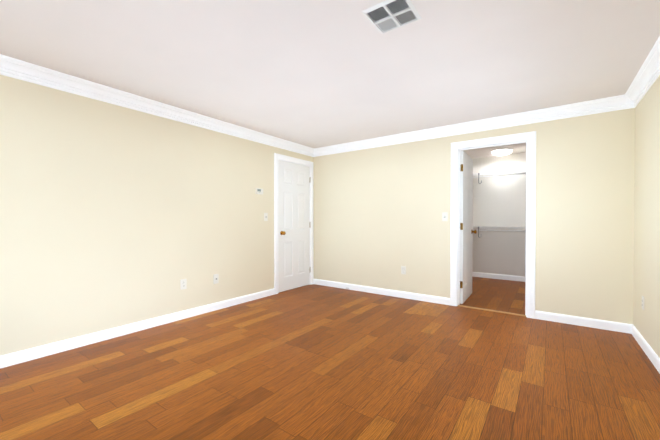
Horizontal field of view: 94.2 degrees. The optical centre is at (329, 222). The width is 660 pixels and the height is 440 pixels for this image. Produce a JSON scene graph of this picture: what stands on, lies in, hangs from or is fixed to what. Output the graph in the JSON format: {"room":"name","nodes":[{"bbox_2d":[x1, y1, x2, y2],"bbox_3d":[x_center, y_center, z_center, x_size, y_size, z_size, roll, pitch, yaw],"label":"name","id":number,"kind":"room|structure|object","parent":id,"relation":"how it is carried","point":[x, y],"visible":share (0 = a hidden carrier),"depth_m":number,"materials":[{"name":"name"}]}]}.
{"room":"empty bedroom","nodes":[
{"label":"empty bedroom","id":0,"kind":"room"},
{"bbox_2d":[0,75,312,355],"bbox_3d":[-1.917,0.422,3.195,0.120,3.330,5.640,0,1,36],"label":"wall","id":1,"kind":"structure","parent":0,"point":[112,216],"depth_m":2.91,"materials":[{"name":"beige paint"}]},
{"bbox_2d":[0,288,274,368],"bbox_3d":[-2.136,1.045,2.782,0.014,0.092,4.464,0,1,36],"label":"baseboard","id":2,"kind":"structure","parent":1,"relation":"attached to","point":[14,358],"depth_m":2.91,"materials":[{"name":"white wood"}]},
{"bbox_2d":[180,279,186,289],"bbox_3d":[-1.651,0.695,3.458,0.008,0.115,0.070,0,1,36],"label":"electrical outlet","id":3,"kind":"object","parent":1,"relation":"attached to","point":[183,283],"visible":1,"depth_m":3.45,"materials":[{"name":"white plastic"}]},
{"bbox_2d":[213,274,218,283],"bbox_3d":[-1.405,0.697,3.791,0.016,0.115,0.070,0,1,36],"label":"jack","id":4,"kind":"object","parent":1,"relation":"attached to","point":[215,278],"visible":1,"depth_m":3.79,"materials":[{"name":"white plastic"}]},
{"bbox_2d":[255,188,262,194],"bbox_3d":[-0.997,-0.443,4.337,0.028,0.085,0.125,0,1,36],"label":"thermostat","id":5,"kind":"object","parent":1,"relation":"attached to","point":[259,191],"visible":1,"depth_m":4.31,"materials":[{"name":"white plastic"}]},
{"bbox_2d":[264,213,267,220],"bbox_3d":[-0.924,-0.084,4.448,0.020,0.115,0.070,0,1,36],"label":"light switch","id":6,"kind":"object","parent":1,"relation":"attached to","point":[265,216],"visible":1,"depth_m":4.44,"materials":[{"name":"white plastic"}]},
{"bbox_2d":[278,160,309,291],"bbox_3d":[-0.578,0.054,4.978,0.169,2.018,0.754,0,1,36],"label":"door","id":7,"kind":"structure","parent":1,"relation":"in","point":[294,217],"depth_m":4.94,"materials":[{"name":"white wood"}]},
{"bbox_2d":[274,153,313,293],"bbox_3d":[-0.559,0.013,4.957,0.018,2.117,0.924,0,1,36],"label":"door frame","id":8,"kind":"structure","parent":1,"relation":"attached to","point":[277,156],"depth_m":4.65,"materials":[{"name":"white wood"}]},
{"bbox_2d":[0,36,659,156],"bbox_3d":[-0.237,-1.170,1.970,4.020,0.122,5.400,0,1,36],"label":"crown molding","id":9,"kind":"structure","parent":1,"relation":"attached to","point":[647,76],"depth_m":3.23,"materials":[{"name":"white wood"}]},
{"bbox_2d":[0,277,659,439],"bbox_3d":[0.455,1.140,2.953,4.620,0.100,8.370,0,1,36],"label":"floor","id":10,"kind":"structure","parent":0,"point":[314,362],"depth_m":2.16,"materials":[{"name":"brown wood"}]},
{"bbox_2d":[0,0,659,157],"bbox_3d":[0.455,-1.290,2.930,4.620,0.100,8.370,0,1,36],"label":"ceiling","id":11,"kind":"structure","parent":0,"point":[316,73],"depth_m":2.26,"materials":[{"name":"paint"}]},
{"bbox_2d":[362,0,421,33],"bbox_3d":[0.368,-1.224,1.813,0.262,0.013,0.262,0,1,36],"label":"ceiling vent","id":12,"kind":"object","parent":11,"relation":"in","point":[387,15],"visible":1,"depth_m":1.80,"materials":[{"name":"white metal"}]},
{"bbox_2d":[491,148,512,155],"bbox_3d":[2.991,-1.216,5.338,0.336,0.093,0.336,0,1,36],"label":"closet light","id":13,"kind":"object","parent":11,"relation":"attached to","point":[501,151],"visible":1,"depth_m":5.24,"materials":[{"name":"white glass"}]},
{"bbox_2d":[313,108,634,323],"bbox_3d":[1.376,0.413,4.224,4.020,3.330,0.120,0,1,36],"label":"wall","id":14,"kind":"structure","parent":0,"point":[378,222],"depth_m":3.48,"materials":[{"name":"beige paint"}]},
{"bbox_2d":[314,279,449,304],"bbox_3d":[0.639,1.028,4.679,2.298,0.092,0.014,0,1,36],"label":"baseboard","id":15,"kind":"structure","parent":14,"relation":"attached to","point":[408,295],"depth_m":4.52,"materials":[{"name":"white wood"}]},
{"bbox_2d":[401,266,405,274],"bbox_3d":[1.049,0.681,4.383,0.070,0.115,0.008,0,1,36],"label":"electrical outlet","id":16,"kind":"object","parent":14,"relation":"attached to","point":[403,269],"visible":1,"depth_m":4.38,"materials":[{"name":"white plastic"}]},
{"bbox_2d":[442,212,447,220],"bbox_3d":[1.509,-0.077,4.037,0.070,0.115,0.020,0,1,36],"label":"light switch","id":17,"kind":"object","parent":14,"relation":"attached to","point":[444,216],"visible":1,"depth_m":4.04,"materials":[{"name":"white plastic"}]},
{"bbox_2d":[460,151,476,303],"bbox_3d":[1.930,0.060,4.353,0.169,2.018,0.747,0,1,36],"label":"closet door","id":18,"kind":"structure","parent":14,"relation":"in","point":[466,201],"depth_m":4.22,"materials":[{"name":"white wood"}]},
{"bbox_2d":[450,131,535,318],"bbox_3d":[1.986,0.023,3.784,0.924,2.117,0.161,0,1,36],"label":"door frame","id":19,"kind":"structure","parent":14,"relation":"attached to","point":[531,211],"depth_m":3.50,"materials":[{"name":"white wood"}]},
{"bbox_2d":[535,310,627,332],"bbox_3d":[2.632,1.041,3.242,0.768,0.092,0.014,0,1,36],"label":"baseboard","id":20,"kind":"structure","parent":14,"relation":"attached to","point":[561,318],"depth_m":3.22,"materials":[{"name":"white wood"}]},
{"bbox_2d":[472,152,525,276],"bbox_3d":[3.302,-0.101,5.753,2.250,2.330,0.120,0,1,36],"label":"wall","id":21,"kind":"structure","parent":0,"point":[499,201],"depth_m":5.76,"materials":[{"name":"white paint"}]},
{"bbox_2d":[472,272,525,281],"bbox_3d":[3.262,1.018,5.709,2.250,0.092,0.014,0,1,36],"label":"baseboard","id":22,"kind":"structure","parent":21,"relation":"attached to","point":[484,275],"depth_m":5.76,"materials":[{"name":"white wood"}]},
{"bbox_2d":[473,169,525,237],"bbox_3d":[3.175,-0.268,5.576,2.244,1.302,0.311,0,1,36],"label":"wire closet shelf","id":23,"kind":"object","parent":21,"relation":"attached to","point":[503,173],"visible":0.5,"depth_m":5.56,"materials":[{"name":"white metal"}]},
{"bbox_2d":[633,75,659,357],"bbox_3d":[1.442,-0.055,0.770,0.120,2.330,5.640,0,1,36],"label":"wall","id":24,"kind":"structure","parent":0,"point":[646,322],"depth_m":2.57,"materials":[{"name":"beige paint"}]},
{"bbox_2d":[628,324,659,373],"bbox_3d":[1.387,1.063,0.820,0.014,0.092,5.400,0,1,36],"label":"baseboard","id":25,"kind":"structure","parent":24,"relation":"attached to","point":[650,353],"depth_m":2.56,"materials":[{"name":"white wood"}]}
]}

